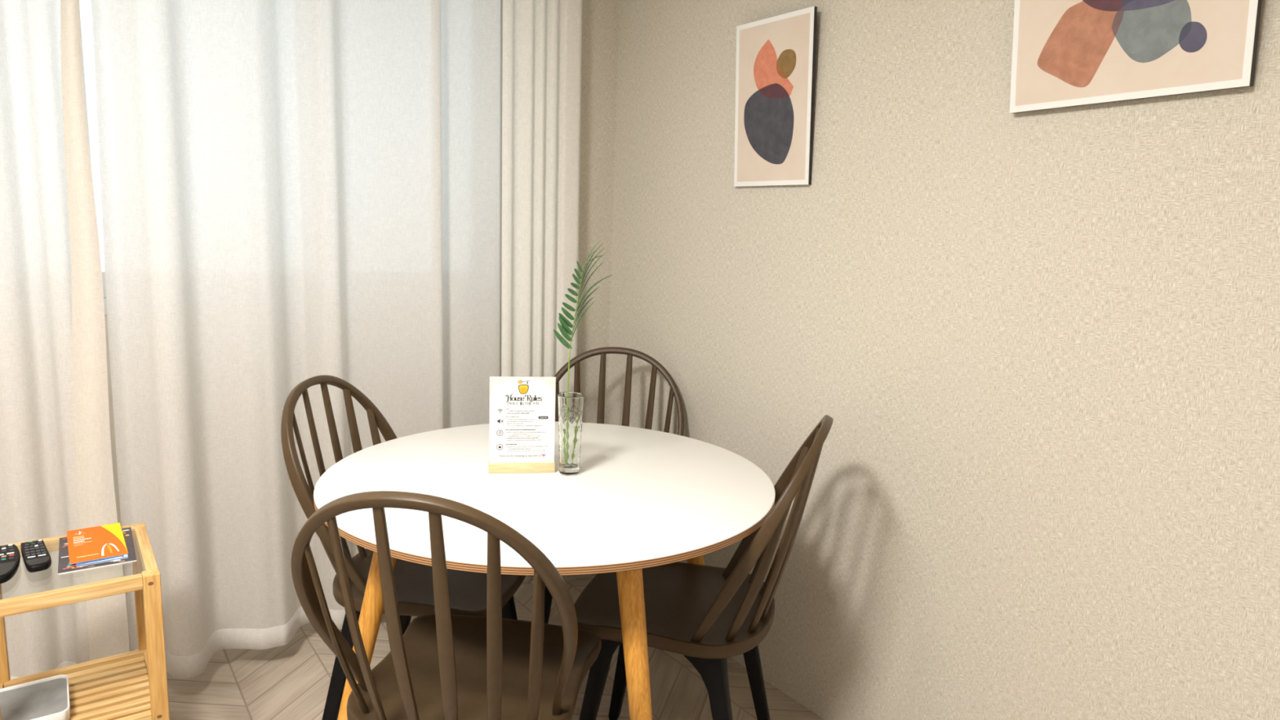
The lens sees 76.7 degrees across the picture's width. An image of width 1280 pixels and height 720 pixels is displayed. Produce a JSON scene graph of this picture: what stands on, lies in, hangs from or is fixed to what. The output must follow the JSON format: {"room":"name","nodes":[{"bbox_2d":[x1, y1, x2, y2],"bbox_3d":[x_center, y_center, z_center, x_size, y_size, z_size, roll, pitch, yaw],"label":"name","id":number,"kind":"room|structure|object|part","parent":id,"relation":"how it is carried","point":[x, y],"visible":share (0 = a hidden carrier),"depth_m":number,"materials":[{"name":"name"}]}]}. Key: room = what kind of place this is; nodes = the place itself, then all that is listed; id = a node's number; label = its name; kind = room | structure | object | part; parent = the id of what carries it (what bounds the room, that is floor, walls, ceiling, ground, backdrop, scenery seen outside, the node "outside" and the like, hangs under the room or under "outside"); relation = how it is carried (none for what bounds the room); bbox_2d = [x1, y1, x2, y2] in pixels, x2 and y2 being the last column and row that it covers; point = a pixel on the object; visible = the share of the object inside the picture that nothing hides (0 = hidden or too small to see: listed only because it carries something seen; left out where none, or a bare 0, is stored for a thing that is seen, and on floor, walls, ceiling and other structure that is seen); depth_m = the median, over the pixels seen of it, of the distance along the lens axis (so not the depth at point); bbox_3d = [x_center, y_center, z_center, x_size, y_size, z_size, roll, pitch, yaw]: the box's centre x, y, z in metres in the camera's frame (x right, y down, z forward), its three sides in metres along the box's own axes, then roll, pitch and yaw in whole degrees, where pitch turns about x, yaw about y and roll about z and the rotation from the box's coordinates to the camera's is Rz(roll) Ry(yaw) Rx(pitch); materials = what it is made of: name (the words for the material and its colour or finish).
{"room":"dining room","nodes":[
{"label":"dining room","id":0,"kind":"room"},
{"bbox_2d":[104,0,502,645],"bbox_3d":[-2.006,-0.278,2.017,4.120,2.560,0.200,-5,12,-36],"label":"wall","id":1,"kind":"structure","parent":0,"point":[109,384],"depth_m":2.86,"materials":[{"name":"paint"}]},
{"bbox_2d":[102,271,106,315],"bbox_3d":[-1.769,-0.735,2.103,3.025,1.250,0.120,-5,12,-36],"label":"window","id":2,"kind":"structure","parent":1,"relation":"in","point":[103,272],"depth_m":2.35,"materials":[{"name":"white"}]},
{"bbox_3d":[-1.395,-0.769,2.393,0.910,1.160,0.028,-5,12,-36],"label":"sash","id":3,"kind":"part","parent":2,"relation":"part of","materials":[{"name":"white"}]},
{"bbox_3d":[-1.769,-0.735,2.103,3.025,1.250,0.120,-5,12,-36],"label":"frame","id":4,"kind":"part","parent":2,"relation":"part of","materials":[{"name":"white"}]},
{"bbox_2d":[128,573,824,719],"bbox_3d":[-0.424,1.345,0.101,4.000,0.100,5.200,-5,12,-36],"label":"floor","id":5,"kind":"structure","parent":0,"point":[291,681],"depth_m":2.29,"materials":[{"name":"brown wood"}]},
{"bbox_2d":[0,523,169,719],"bbox_3d":[-1.176,0.701,1.695,0.296,0.595,0.322,-5,12,-36],"label":"side table","id":6,"kind":"object","parent":5,"relation":"on","point":[132,685],"visible":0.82,"depth_m":1.66,"materials":[{"name":"brown wood"}]},
{"bbox_3d":[-1.369,0.688,1.734,0.030,0.594,0.030,-5,12,-36],"label":"post","id":7,"kind":"part","parent":6,"relation":"part of","materials":[{"name":"brown wood"}]},
{"bbox_2d":[0,543,20,583],"bbox_3d":[-1.262,0.403,1.595,0.064,0.019,0.185,-5,12,-36],"label":"remote control","id":8,"kind":"object","parent":6,"relation":"on","point":[10,556],"visible":1,"depth_m":1.59,"materials":[{"name":"black plastic"}]},
{"bbox_2d":[0,674,70,719],"bbox_3d":[-1.226,0.695,1.613,0.146,0.030,0.160,-5,12,-36],"label":"storage box","id":9,"kind":"object","parent":6,"relation":"on","point":[48,698],"visible":1,"depth_m":1.63,"materials":[{"name":"white plastic"}]},
{"bbox_2d":[20,539,51,572],"bbox_3d":[-1.225,0.397,1.642,0.043,0.018,0.155,-6,12,-40],"label":"remote control","id":10,"kind":"object","parent":6,"relation":"on","point":[36,556],"visible":1,"depth_m":1.62,"materials":[{"name":"black plastic"}]},
{"bbox_3d":[-1.254,0.398,1.770,0.236,0.028,0.018,-5,12,-36],"label":"rail","id":11,"kind":"part","parent":6,"relation":"part of","materials":[{"name":"brown wood"}]},
{"bbox_3d":[-1.077,0.445,1.529,0.236,0.028,0.018,-5,12,-36],"label":"rail","id":12,"kind":"part","parent":6,"relation":"part of","materials":[{"name":"brown wood"}]},
{"bbox_3d":[-1.252,0.693,1.800,0.256,0.028,0.018,-5,12,-36],"label":"shelf rail","id":13,"kind":"part","parent":6,"relation":"part of","materials":[{"name":"brown wood"}]},
{"bbox_2d":[57,527,136,574],"bbox_3d":[-1.141,0.398,1.700,0.131,0.004,0.207,-4,11,-34],"label":"booklet","id":14,"kind":"object","parent":6,"relation":"on","point":[64,566],"visible":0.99,"depth_m":1.65,"materials":[{"name":"black"}]},
{"bbox_2d":[75,529,128,567],"bbox_3d":[-1.139,0.393,1.707,0.088,0.002,0.190,-5,12,-36],"label":"booklet","id":15,"kind":"object","parent":14,"relation":"on","point":[126,556],"visible":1,"depth_m":1.64,"materials":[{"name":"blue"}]},
{"bbox_2d":[66,522,128,564],"bbox_3d":[-1.156,0.388,1.721,0.099,0.002,0.203,-5,12,-36],"label":"booklet","id":16,"kind":"object","parent":15,"relation":"on","point":[100,542],"visible":1,"depth_m":1.71,"materials":[{"name":"orange paper"}]},
{"bbox_3d":[-1.088,0.736,1.577,0.236,0.028,0.018,-5,12,-36],"label":"shelf rail","id":17,"kind":"part","parent":6,"relation":"part of","materials":[{"name":"brown wood"}]},
{"bbox_3d":[-1.154,0.670,1.889,0.030,0.594,0.030,-5,12,-36],"label":"post","id":18,"kind":"part","parent":6,"relation":"part of","materials":[{"name":"brown wood"}]},
{"bbox_3d":[-1.066,0.703,1.777,0.021,0.028,0.262,-5,12,-36],"label":"shelf rail","id":19,"kind":"part","parent":6,"relation":"part of","materials":[{"name":"brown wood"}]},
{"bbox_3d":[-1.055,0.412,1.729,0.021,0.028,0.262,-5,12,-36],"label":"rail","id":20,"kind":"part","parent":6,"relation":"part of","materials":[{"name":"brown wood"}]},
{"bbox_3d":[-0.983,0.715,1.656,0.030,0.594,0.030,-5,12,-36],"label":"post","id":21,"kind":"part","parent":6,"relation":"part of","materials":[{"name":"brown wood"}]},
{"bbox_2d":[280,374,525,719],"bbox_3d":[-0.559,0.508,2.012,0.542,0.917,0.465,3,9,8],"label":"dining chair","id":22,"kind":"object","parent":5,"relation":"on","point":[414,585],"visible":0.48,"depth_m":1.90,"materials":[{"name":"brown wood"}]},
{"bbox_3d":[-0.666,0.769,1.908,0.210,0.428,0.077,1,9,-5],"label":"leg","id":23,"kind":"part","parent":22,"relation":"part of","materials":[{"name":"black plastic"}]},
{"bbox_3d":[-0.621,0.720,2.215,0.210,0.428,0.077,6,10,20],"label":"leg","id":24,"kind":"part","parent":22,"relation":"part of","materials":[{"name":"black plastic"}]},
{"bbox_3d":[-0.511,0.530,2.008,0.444,0.034,0.413,3,9,8],"label":"seat","id":25,"kind":"part","parent":22,"relation":"part of","materials":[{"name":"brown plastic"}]},
{"bbox_3d":[-0.378,0.742,2.136,0.192,0.428,0.083,1,9,-9],"label":"leg","id":26,"kind":"part","parent":22,"relation":"part of","materials":[{"name":"black plastic"}]},
{"bbox_2d":[291,490,601,719],"bbox_3d":[-0.318,0.603,1.495,0.465,0.917,0.542,3,9,8],"label":"dining chair","id":27,"kind":"object","parent":5,"relation":"on","point":[444,665],"visible":1,"depth_m":1.31,"materials":[{"name":"brown wood"}]},
{"bbox_3d":[-0.311,0.614,1.546,0.413,0.034,0.444,3,9,8],"label":"seat","id":28,"kind":"part","parent":27,"relation":"part of","materials":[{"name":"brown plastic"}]},
{"bbox_2d":[313,421,775,719],"bbox_3d":[-0.216,0.627,1.915,1.013,0.740,1.013,1,9,-7],"label":"round table","id":29,"kind":"object","parent":5,"relation":"on","point":[638,499],"visible":0.66,"depth_m":1.67,"materials":[{"name":"white laminate"}]},
{"bbox_3d":[-0.589,0.657,1.702,0.213,0.722,0.052,-3,11,-28],"label":"leg","id":30,"kind":"part","parent":29,"relation":"part of","materials":[{"name":"orange wood"}]},
{"bbox_2d":[488,376,555,473],"bbox_3d":[-0.270,0.146,1.855,0.151,0.224,0.040,1,10,-10],"label":"sign","id":31,"kind":"object","parent":29,"relation":"on","point":[522,409],"visible":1,"depth_m":1.85,"materials":[{"name":"white paper"}]},
{"bbox_2d":[557,391,584,475],"bbox_3d":[-0.160,0.170,1.852,0.060,0.186,0.060,-5,12,-36],"label":"glass vase","id":32,"kind":"object","parent":29,"relation":"on","point":[571,408],"visible":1,"depth_m":1.83,"materials":[{"name":"clear glass"}]},
{"bbox_2d":[553,244,613,396],"bbox_3d":[-0.130,-0.012,1.836,0.137,0.511,0.028,-4,11,-32],"label":"palm leaf","id":33,"kind":"object","parent":32,"relation":"in","point":[564,329],"visible":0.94,"depth_m":1.81,"materials":[{"name":"green plant"}]},
{"bbox_3d":[-0.148,0.016,1.827,0.032,0.458,0.004,2,9,0],"label":"stem","id":34,"kind":"part","parent":33,"relation":"part of","materials":[{"name":"green plant"}]},
{"bbox_3d":[-0.001,0.704,1.549,0.052,0.722,0.213,-3,11,-28],"label":"leg","id":35,"kind":"part","parent":29,"relation":"part of","materials":[{"name":"orange wood"}]},
{"bbox_3d":[0.157,0.614,2.130,0.213,0.722,0.052,-3,11,-28],"label":"leg","id":36,"kind":"part","parent":29,"relation":"part of","materials":[{"name":"orange wood"}]},
{"bbox_2d":[544,346,684,623],"bbox_3d":[-0.113,0.450,2.463,0.465,0.917,0.542,3,9,4],"label":"dining chair","id":37,"kind":"object","parent":5,"relation":"on","point":[673,391],"visible":0.28,"depth_m":2.63,"materials":[{"name":"brown wood"}]},
{"bbox_3d":[-0.256,0.713,2.342,0.103,0.428,0.175,3,9,4],"label":"leg","id":38,"kind":"part","parent":37,"relation":"part of","materials":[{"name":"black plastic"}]},
{"bbox_2d":[573,414,833,719],"bbox_3d":[0.137,0.556,1.882,0.542,0.917,0.465,5,10,16],"label":"dining chair","id":39,"kind":"object","parent":5,"relation":"on","point":[708,615],"visible":0.87,"depth_m":1.78,"materials":[{"name":"brown wood"}]},
{"bbox_3d":[-0.072,0.798,1.866,0.192,0.428,0.083,2,9,-1],"label":"leg","id":40,"kind":"part","parent":39,"relation":"part of","materials":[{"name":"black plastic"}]},
{"bbox_3d":[-0.009,0.766,2.075,0.192,0.428,0.083,8,11,33],"label":"leg","id":41,"kind":"part","parent":39,"relation":"part of","materials":[{"name":"black plastic"}]},
{"bbox_3d":[0.090,0.570,1.899,0.444,0.034,0.413,5,10,16],"label":"seat","id":42,"kind":"part","parent":39,"relation":"part of","materials":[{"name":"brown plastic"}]},
{"bbox_3d":[0.156,0.825,1.752,0.210,0.428,0.077,7,11,29],"label":"leg","id":43,"kind":"part","parent":39,"relation":"part of","materials":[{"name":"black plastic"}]},
{"bbox_3d":[0.246,0.780,2.049,0.210,0.428,0.077,3,9,3],"label":"leg","id":44,"kind":"part","parent":39,"relation":"part of","materials":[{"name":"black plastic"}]},
{"bbox_2d":[529,0,619,583],"bbox_3d":[-0.300,-0.367,2.938,0.270,2.360,0.300,-5,12,-36],"label":"wall","id":45,"kind":"structure","parent":0,"point":[600,18],"depth_m":2.81,"materials":[{"name":"paint"}]},
{"bbox_2d":[606,0,1279,719],"bbox_3d":[1.232,-0.020,1.179,0.120,2.560,5.400,-5,12,-36],"label":"wall","id":46,"kind":"structure","parent":0,"point":[1041,348],"depth_m":1.78,"materials":[{"name":"paint"}]},
{"bbox_2d":[733,6,817,186],"bbox_3d":[0.359,-0.694,2.186,0.035,0.437,0.286,-5,12,-36],"label":"framed print","id":47,"kind":"object","parent":46,"relation":"attached to","point":[775,66],"visible":1,"depth_m":2.17,"materials":[{"name":"white paper"}]},
{"bbox_2d":[1009,0,1262,113],"bbox_3d":[0.875,-0.623,1.462,0.044,0.304,0.418,-5,12,-36],"label":"framed print","id":48,"kind":"object","parent":46,"relation":"attached to","point":[1066,53],"visible":1,"depth_m":1.46,"materials":[{"name":"white paper"}]},
{"bbox_3d":[-0.334,-1.081,-0.300,4.000,0.100,5.200,-5,12,-36],"label":"ceiling","id":49,"kind":"structure","parent":0,"visible":0},
{"bbox_3d":[-1.278,-1.382,1.805,2.680,0.030,0.040,-5,12,-36],"label":"rail","id":50,"kind":"object","parent":49,"relation":"attached to","visible":0},
{"bbox_2d":[0,0,129,679],"bbox_3d":[-1.793,-0.218,1.707,1.098,2.241,0.094,-4,11,-33],"label":"sheer curtain","id":51,"kind":"object","parent":50,"relation":"hanging from","point":[57,473],"visible":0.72,"depth_m":1.97,"materials":[{"name":"fabric"}]},
{"bbox_2d":[90,0,500,678],"bbox_3d":[-0.884,-0.286,2.290,1.061,2.231,0.147,-6,12,-39],"label":"sheer curtain","id":52,"kind":"object","parent":50,"relation":"hanging from","point":[293,192],"visible":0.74,"depth_m":2.24,"materials":[{"name":"fabric"}]},
{"bbox_2d":[501,0,582,584],"bbox_3d":[-0.319,-0.326,2.659,0.299,2.231,0.030,-4,11,-32],"label":"curtain","id":53,"kind":"object","parent":50,"relation":"hanging from","point":[542,39],"visible":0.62,"depth_m":2.61,"materials":[{"name":"beige fabric"}]}
]}

